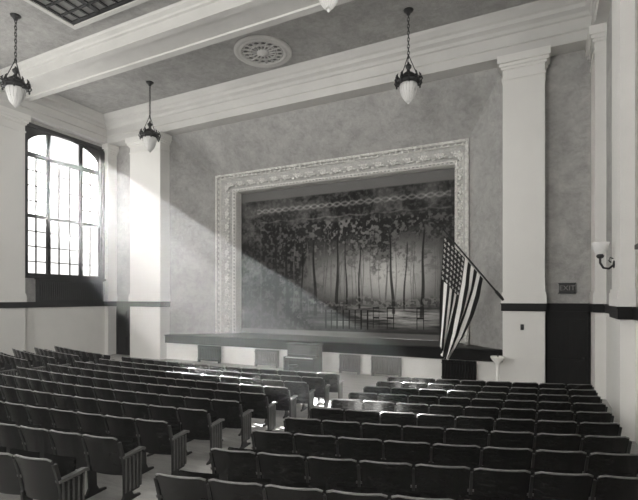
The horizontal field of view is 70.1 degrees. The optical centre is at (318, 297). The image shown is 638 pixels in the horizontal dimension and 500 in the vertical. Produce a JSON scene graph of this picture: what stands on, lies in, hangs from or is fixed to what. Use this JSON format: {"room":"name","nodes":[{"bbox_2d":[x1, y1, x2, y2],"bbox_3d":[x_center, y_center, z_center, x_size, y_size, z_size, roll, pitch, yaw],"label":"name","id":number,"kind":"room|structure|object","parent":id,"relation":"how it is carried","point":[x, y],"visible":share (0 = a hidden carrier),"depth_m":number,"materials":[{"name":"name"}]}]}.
{"room":"auditorium","nodes":[
{"label":"auditorium","id":0,"kind":"room"},
{"bbox_2d":[25,120,104,354],"bbox_3d":[-15.540,-2.950,14.261,0.300,12.100,21.800,0,0,26],"label":"wall","id":1,"kind":"structure","parent":0,"point":[76,328],"depth_m":21.23,"materials":[{"name":"paint"}]},
{"bbox_2d":[0,105,30,355],"bbox_3d":[-12.840,-2.480,18.923,0.410,10.640,1.470,0,0,26],"label":"pilaster","id":2,"kind":"object","parent":1,"relation":"attached to","point":[13,123],"visible":0.95,"depth_m":18.96,"materials":[{"name":"white paint"}]},
{"bbox_2d":[0,75,106,143],"bbox_3d":[-15.122,-8.400,13.888,0.780,1.200,21.500,0,0,26],"label":"trim","id":3,"kind":"structure","parent":1,"relation":"attached to","point":[54,110],"depth_m":20.87,"materials":[{"name":"paint"}]},
{"bbox_2d":[0,301,116,307],"bbox_3d":[-15.335,0.295,13.982,0.315,0.250,21.520,0,0,26],"label":"trim","id":4,"kind":"structure","parent":1,"relation":"attached to","point":[90,303],"depth_m":20.80,"materials":[{"name":"brown wood"}]},
{"bbox_2d":[25,122,105,280],"bbox_3d":[-11.892,-4.260,21.382,0.350,6.780,4.100,0,0,26],"label":"window","id":5,"kind":"structure","parent":1,"relation":"in","point":[58,244],"depth_m":21.46,"materials":[{"name":"glass"}]},
{"bbox_2d":[34,278,104,301],"bbox_3d":[-11.642,-0.350,21.426,0.340,1.040,3.300,0,0,26],"label":"air vent","id":6,"kind":"object","parent":1,"relation":"in","point":[47,289],"visible":1,"depth_m":21.16,"materials":[{"name":"black metal"}]},
{"bbox_2d":[102,143,118,354],"bbox_3d":[-10.676,-2.451,23.302,0.410,10.698,0.680,0,0,26],"label":"pilaster","id":7,"kind":"object","parent":1,"relation":"attached to","point":[111,151],"visible":0.98,"depth_m":23.25,"materials":[{"name":"white paint"}]},
{"bbox_2d":[0,0,353,101],"bbox_3d":[-3.275,-8.700,14.251,21.700,0.600,1.650,0,0,26],"label":"beam","id":8,"kind":"structure","parent":1,"relation":"attached to","point":[184,26],"depth_m":15.04,"materials":[{"name":"paint"}]},
{"bbox_2d":[0,0,537,113],"bbox_3d":[-5.745,-9.125,9.253,22.300,0.250,22.100,0,0,26],"label":"ceiling","id":9,"kind":"structure","parent":0,"point":[350,25],"depth_m":15.66,"materials":[{"name":"paint"}]},
{"bbox_2d":[0,13,31,107],"bbox_3d":[-9.673,-7.530,14.508,0.923,2.940,0.887,0,0,26],"label":"pendant lamp","id":10,"kind":"object","parent":9,"relation":"hanging from","point":[16,89],"visible":1,"depth_m":14.38,"materials":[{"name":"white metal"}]},
{"bbox_2d":[24,0,148,29],"bbox_3d":[-4.659,-8.950,11.338,9.500,0.100,3.700,0,0,26],"label":"skylight","id":11,"kind":"object","parent":9,"relation":"attached to","point":[75,14],"visible":1,"depth_m":14.07,"materials":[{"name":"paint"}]},
{"bbox_2d":[138,81,160,152],"bbox_3d":[-7.064,-7.530,18.997,0.923,2.940,0.887,0,0,26],"label":"pendant lamp","id":12,"kind":"object","parent":9,"relation":"hanging from","point":[149,136],"visible":1,"depth_m":18.87,"materials":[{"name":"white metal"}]},
{"bbox_2d":[234,35,291,67],"bbox_3d":[-2.045,-8.925,16.627,2.100,0.150,2.100,0,0,26],"label":"ceiling medallion","id":13,"kind":"object","parent":9,"relation":"attached to","point":[263,51],"depth_m":16.51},
{"bbox_2d":[319,0,337,12],"bbox_3d":[0.201,-7.530,9.661,0.923,2.940,0.887,0,0,26],"label":"pendant lamp","id":14,"kind":"object","parent":9,"relation":"hanging from","point":[328,5],"visible":1,"depth_m":9.60,"materials":[{"name":"white glass"}]},
{"bbox_2d":[394,7,422,103],"bbox_3d":[2.796,-7.530,14.235,0.923,2.940,0.887,0,0,26],"label":"pendant lamp","id":15,"kind":"object","parent":9,"relation":"hanging from","point":[408,81],"visible":1,"depth_m":14.10,"materials":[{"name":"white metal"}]},
{"bbox_2d":[0,354,637,499],"bbox_3d":[-5.745,2.950,9.253,22.300,0.700,22.100,0,0,26],"label":"floor","id":16,"kind":"structure","parent":0,"point":[197,460],"depth_m":8.15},
{"bbox_2d":[0,362,16,374],"bbox_3d":[-10.735,2.281,14.608,4.732,0.912,0.635,0,0,42],"label":"theater seats","id":17,"kind":"object","parent":16,"relation":"on","point":[7,369],"visible":0.48,"depth_m":13.23,"materials":[{"name":"brown wood"}]},
{"bbox_2d":[0,352,44,376],"bbox_3d":[-10.363,2.311,15.361,4.732,0.912,0.635,0,0,42],"label":"theater seats","id":18,"kind":"object","parent":16,"relation":"on","point":[4,358],"visible":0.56,"depth_m":14.32,"materials":[{"name":"brown wood"}]},
{"bbox_2d":[12,348,70,370],"bbox_3d":[-9.991,2.340,16.114,4.732,0.912,0.635,0,0,42],"label":"theater seats","id":19,"kind":"object","parent":16,"relation":"on","point":[44,360],"visible":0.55,"depth_m":15.21,"materials":[{"name":"brown wood"}]},
{"bbox_2d":[0,446,89,499],"bbox_3d":[-6.371,2.165,6.699,7.922,0.870,0.843,0,0,26],"label":"theater seats","id":20,"kind":"object","parent":16,"relation":"on","point":[23,473],"visible":1,"depth_m":5.11,"materials":[{"name":"brown wood"}]},
{"bbox_2d":[34,347,93,367],"bbox_3d":[-9.619,2.370,16.867,4.732,0.912,0.635,0,0,42],"label":"theater seats","id":21,"kind":"object","parent":16,"relation":"on","point":[70,359],"visible":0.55,"depth_m":15.92,"materials":[{"name":"brown wood"}]},
{"bbox_2d":[0,419,145,499],"bbox_3d":[-5.999,2.165,7.452,7.922,0.870,0.843,0,0,26],"label":"theater seats","id":22,"kind":"object","parent":16,"relation":"on","point":[109,454],"visible":0.77,"depth_m":5.94,"materials":[{"name":"brown wood"}]},
{"bbox_2d":[54,345,113,363],"bbox_3d":[-9.246,2.399,17.620,4.732,0.912,0.635,0,0,42],"label":"theater seats","id":23,"kind":"object","parent":16,"relation":"on","point":[94,357],"visible":0.44,"depth_m":16.68,"materials":[{"name":"brown wood"}]},
{"bbox_2d":[0,399,189,475],"bbox_3d":[-5.627,2.165,8.205,7.922,0.870,0.843,0,0,26],"label":"theater seats","id":24,"kind":"object","parent":16,"relation":"on","point":[162,437],"visible":0.69,"depth_m":6.76,"materials":[{"name":"brown wood"}]},
{"bbox_2d":[0,384,224,464],"bbox_3d":[-5.255,2.187,8.958,7.922,0.880,0.843,0,0,26],"label":"theater seats","id":25,"kind":"object","parent":16,"relation":"on","point":[202,424],"visible":0.59,"depth_m":7.63,"materials":[{"name":"brown wood"}]},
{"bbox_2d":[0,372,253,448],"bbox_3d":[-4.883,2.216,9.711,7.922,0.880,0.843,0,0,26],"label":"theater seats","id":26,"kind":"object","parent":16,"relation":"on","point":[235,414],"visible":0.56,"depth_m":8.52,"materials":[{"name":"brown wood"}]},
{"bbox_2d":[16,366,276,435],"bbox_3d":[-4.510,2.245,10.464,7.922,0.880,0.843,0,0,26],"label":"theater seats","id":27,"kind":"object","parent":16,"relation":"on","point":[262,406],"visible":0.44,"depth_m":9.37,"materials":[{"name":"brown wood"}]},
{"bbox_2d":[47,363,297,426],"bbox_3d":[-4.138,2.275,11.217,7.922,0.880,0.843,0,0,26],"label":"theater seats","id":28,"kind":"object","parent":16,"relation":"on","point":[283,396],"visible":0.4,"depth_m":10.19,"materials":[{"name":"brown wood"}]},
{"bbox_2d":[75,361,314,418],"bbox_3d":[-3.766,2.304,11.971,7.922,0.880,0.843,0,0,26],"label":"theater seats","id":29,"kind":"object","parent":16,"relation":"on","point":[302,389],"visible":0.44,"depth_m":10.94,"materials":[{"name":"brown wood"}]},
{"bbox_2d":[197,345,220,363],"bbox_3d":[-4.940,2.519,20.417,1.250,0.758,0.160,0,0,26],"label":"radiator","id":30,"kind":"object","parent":16,"relation":"on","point":[205,353],"visible":1,"depth_m":20.35,"materials":[{"name":"grey metal"}]},
{"bbox_2d":[99,358,329,411],"bbox_3d":[-3.394,2.334,12.724,7.922,0.880,0.843,0,0,26],"label":"theater seats","id":31,"kind":"object","parent":16,"relation":"on","point":[317,383],"visible":0.35,"depth_m":11.67,"materials":[{"name":"brown wood"}]},
{"bbox_2d":[121,356,343,404],"bbox_3d":[-3.022,2.363,13.477,7.922,0.880,0.843,0,0,26],"label":"theater seats","id":32,"kind":"object","parent":16,"relation":"on","point":[336,386],"visible":0.34,"depth_m":12.45,"materials":[{"name":"brown wood"}]},
{"bbox_2d":[254,349,278,367],"bbox_3d":[-2.206,2.534,19.066,1.150,0.728,0.160,0,0,26],"label":"radiator","id":33,"kind":"object","parent":16,"relation":"on","point":[262,357],"visible":1,"depth_m":19.00,"materials":[{"name":"metal"}]},
{"bbox_2d":[288,364,297,370],"bbox_3d":[-0.925,2.650,16.297,0.360,0.505,0.360,0,0,26],"label":"stool","id":34,"kind":"object","parent":16,"relation":"on","point":[290,365],"visible":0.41,"depth_m":16.23,"materials":[{"name":"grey wood"}]},
{"bbox_2d":[283,342,323,372],"bbox_3d":[-0.597,2.303,16.960,1.380,1.190,0.680,0,0,26],"label":"upright piano","id":35,"kind":"object","parent":16,"relation":"on","point":[308,356],"visible":0.98,"depth_m":16.85,"materials":[{"name":"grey wood"}]},
{"bbox_2d":[164,332,502,382],"bbox_3d":[0.076,2.324,19.790,15.000,1.148,3.250,0,0,26],"label":"stage","id":36,"kind":"object","parent":16,"relation":"on","point":[420,358],"visible":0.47,"depth_m":17.90,"materials":[{"name":"paint"}]},
{"bbox_2d":[154,470,543,499],"bbox_3d":[0.696,2.165,4.283,4.733,0.870,0.635,0,0,10],"label":"theater seats","id":37,"kind":"object","parent":16,"relation":"on","point":[188,485],"visible":1,"depth_m":4.35,"materials":[{"name":"brown wood"}]},
{"bbox_2d":[339,354,359,374],"bbox_3d":[1.156,2.534,17.404,0.850,0.728,0.160,0,0,26],"label":"radiator","id":38,"kind":"object","parent":16,"relation":"on","point":[349,363],"visible":1,"depth_m":17.37,"materials":[{"name":"metal"}]},
{"bbox_2d":[371,356,401,376],"bbox_3d":[2.456,2.534,16.762,1.150,0.728,0.160,0,0,26],"label":"radiator","id":39,"kind":"object","parent":16,"relation":"on","point":[379,365],"visible":0.98,"depth_m":16.73,"materials":[{"name":"metal"}]},
{"bbox_2d":[209,447,637,499],"bbox_3d":[1.068,2.175,5.036,4.733,0.890,0.635,0,0,10],"label":"theater seats","id":40,"kind":"object","parent":16,"relation":"on","point":[453,480],"visible":0.75,"depth_m":4.81,"materials":[{"name":"brown wood"}]},
{"bbox_2d":[251,429,637,476],"bbox_3d":[1.440,2.194,5.789,4.733,0.912,0.635,0,0,10],"label":"theater seats","id":41,"kind":"object","parent":16,"relation":"on","point":[580,462],"visible":0.52,"depth_m":5.53,"materials":[{"name":"brown wood"}]},
{"bbox_2d":[283,417,631,453],"bbox_3d":[1.813,2.223,6.542,4.733,0.912,0.635,0,0,10],"label":"theater seats","id":42,"kind":"object","parent":16,"relation":"on","point":[572,442],"visible":0.41,"depth_m":6.25,"materials":[{"name":"brown wood"}]},
{"bbox_2d":[441,359,475,380],"bbox_3d":[4.787,2.519,15.610,1.150,0.758,0.160,0,0,26],"label":"radiator","id":43,"kind":"object","parent":16,"relation":"on","point":[460,370],"visible":0.9,"depth_m":15.58,"materials":[{"name":"black metal"}]},
{"bbox_2d":[309,407,621,435],"bbox_3d":[2.185,2.252,7.295,4.733,0.912,0.635,0,0,10],"label":"theater seats","id":44,"kind":"object","parent":16,"relation":"on","point":[335,414],"visible":0.41,"depth_m":7.00,"materials":[{"name":"brown wood"}]},
{"bbox_2d":[331,398,613,422],"bbox_3d":[2.557,2.282,8.048,4.733,0.912,0.635,0,0,10],"label":"theater seats","id":45,"kind":"object","parent":16,"relation":"on","point":[454,410],"visible":0.38,"depth_m":7.75,"materials":[{"name":"brown wood"}]},
{"bbox_2d":[348,392,607,411],"bbox_3d":[2.929,2.311,8.801,4.733,0.912,0.635,0,0,10],"label":"theater seats","id":46,"kind":"object","parent":16,"relation":"on","point":[363,396],"visible":0.33,"depth_m":8.51,"materials":[{"name":"brown wood"}]},
{"bbox_2d":[363,386,602,403],"bbox_3d":[3.301,2.341,9.554,4.733,0.912,0.635,0,0,10],"label":"theater seats","id":47,"kind":"object","parent":16,"relation":"on","point":[503,396],"visible":0.33,"depth_m":9.26,"materials":[{"name":"brown wood"}]},
{"bbox_2d":[376,381,597,396],"bbox_3d":[3.674,2.370,10.307,4.733,0.912,0.635,0,0,10],"label":"theater seats","id":48,"kind":"object","parent":16,"relation":"on","point":[391,384],"visible":0.27,"depth_m":10.01,"materials":[{"name":"brown wood"}]},
{"bbox_2d":[387,376,593,390],"bbox_3d":[4.046,2.399,11.060,4.733,0.912,0.635,0,0,10],"label":"theater seats","id":49,"kind":"object","parent":16,"relation":"on","point":[454,382],"visible":0.25,"depth_m":10.77,"materials":[{"name":"brown wood"}]},
{"bbox_2d":[490,353,504,380],"bbox_3d":[5.684,2.321,14.480,0.440,1.153,0.440,0,0,26],"label":"fountain","id":50,"kind":"object","parent":16,"relation":"on","point":[497,359],"visible":0.72,"depth_m":14.43,"materials":[{"name":"white ceramic"}]},
{"bbox_2d":[117,50,590,382],"bbox_3d":[-0.650,-2.950,19.563,21.700,12.100,1.500,0,0,26],"label":"wall","id":51,"kind":"structure","parent":0,"point":[470,106],"depth_m":17.24,"materials":[{"name":"paint"}]},
{"bbox_2d":[116,306,129,354],"bbox_3d":[-9.759,1.659,23.136,1.560,2.478,0.165,0,0,26],"label":"door","id":52,"kind":"structure","parent":51,"relation":"in","point":[122,312],"depth_m":23.29,"materials":[{"name":"brown wood"}]},
{"bbox_2d":[117,301,169,306],"bbox_3d":[-9.079,0.295,22.521,3.965,0.250,0.665,0,0,26],"label":"trim","id":53,"kind":"structure","parent":51,"relation":"attached to","point":[119,303],"depth_m":21.90,"materials":[{"name":"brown wood"}]},
{"bbox_2d":[125,131,171,358],"bbox_3d":[-8.277,-2.451,22.072,2.320,10.698,0.760,0,0,26],"label":"pilaster","id":54,"kind":"object","parent":51,"relation":"attached to","point":[149,172],"visible":0.82,"depth_m":21.80,"materials":[{"name":"white paint"}]},
{"bbox_2d":[215,138,468,343],"bbox_3d":[0.563,-2.136,20.416,12.007,7.772,1.495,0,0,26],"label":"frame","id":55,"kind":"object","parent":51,"relation":"attached to","point":[229,188],"visible":0.86,"depth_m":20.76,"materials":[{"name":"paint"}]},
{"bbox_2d":[103,0,591,146],"bbox_3d":[-1.252,-8.400,18.344,21.700,1.200,1.220,0,0,26],"label":"ceiling beam","id":56,"kind":"structure","parent":51,"relation":"attached to","point":[471,45],"depth_m":16.67,"materials":[{"name":"paint"}]},
{"bbox_2d":[241,168,454,340],"bbox_3d":[0.812,-1.815,20.737,10.800,7.130,0.024,0,0,26],"label":"stage curtain","id":57,"kind":"object","parent":51,"relation":"hanging from","point":[360,257],"visible":0.93,"depth_m":20.47,"materials":[{"name":"fabric"}]},
{"bbox_2d":[497,45,550,384],"bbox_3d":[6.618,-2.451,14.711,1.550,10.698,0.760,0,0,26],"label":"pilaster","id":58,"kind":"object","parent":51,"relation":"attached to","point":[523,73],"visible":0.91,"depth_m":14.51,"materials":[{"name":"white paint"}]},
{"bbox_2d":[439,227,503,359],"bbox_3d":[4.979,-0.144,14.652,2.178,4.272,0.321,0,0,0],"label":"flag","id":59,"kind":"object","parent":58,"relation":"attached to","point":[460,287],"visible":1,"depth_m":14.68,"materials":[{"name":"multicoloured fabric"}]},
{"bbox_2d":[500,303,604,312],"bbox_3d":[7.181,0.295,14.151,2.865,0.250,1.265,0,0,26],"label":"trim","id":60,"kind":"structure","parent":51,"relation":"attached to","point":[595,308],"depth_m":14.40,"materials":[{"name":"brown wood"}]},
{"bbox_2d":[558,283,575,293],"bbox_3d":[7.877,-0.310,14.449,0.500,0.340,0.113,0,0,26],"label":"exit sign","id":61,"kind":"object","parent":51,"relation":"attached to","point":[564,288],"visible":1,"depth_m":14.41,"materials":[{"name":"black metal"}]},
{"bbox_2d":[546,311,590,385],"bbox_3d":[7.879,1.659,14.419,1.250,2.478,0.165,0,0,26],"label":"door","id":62,"kind":"structure","parent":51,"relation":"in","point":[568,333],"depth_m":14.44,"materials":[{"name":"brown wood"}]},
{"bbox_2d":[606,0,637,443],"bbox_3d":[4.183,-2.950,4.514,0.300,12.100,21.800,0,0,26],"label":"wall","id":63,"kind":"structure","parent":0,"point":[609,21],"depth_m":12.19,"materials":[{"name":"paint"}]},
{"bbox_2d":[585,22,606,398],"bbox_3d":[8.246,-2.451,13.571,0.440,10.698,1.360,0,0,26],"label":"pilaster","id":64,"kind":"object","parent":63,"relation":"attached to","point":[595,49],"visible":0.97,"depth_m":13.08,"materials":[{"name":"white paint"}]},
{"bbox_2d":[585,0,611,25],"bbox_3d":[3.686,-8.400,4.592,0.660,1.200,21.500,0,0,26],"label":"trim","id":65,"kind":"structure","parent":63,"relation":"attached to","point":[599,10],"depth_m":12.61,"materials":[{"name":"paint"}]},
{"bbox_2d":[604,304,637,320],"bbox_3d":[3.836,0.295,4.507,0.315,0.250,21.520,0,0,26],"label":"trim","id":66,"kind":"structure","parent":63,"relation":"attached to","point":[631,313],"depth_m":8.94,"materials":[{"name":"brown wood"}]},
{"bbox_2d":[609,0,635,440],"bbox_3d":[6.257,-2.479,9.512,0.410,10.642,1.520,0,0,26],"label":"pilaster","id":67,"kind":"object","parent":63,"relation":"attached to","point":[622,293],"visible":0.92,"depth_m":8.97,"materials":[{"name":"white paint"}]},
{"bbox_2d":[591,242,614,269],"bbox_3d":[6.118,-0.902,9.804,0.451,0.589,0.350,0,0,26],"label":"wall sconce","id":68,"kind":"object","parent":67,"relation":"attached to","point":[599,248],"visible":1,"depth_m":9.74,"materials":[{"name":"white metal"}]}
]}

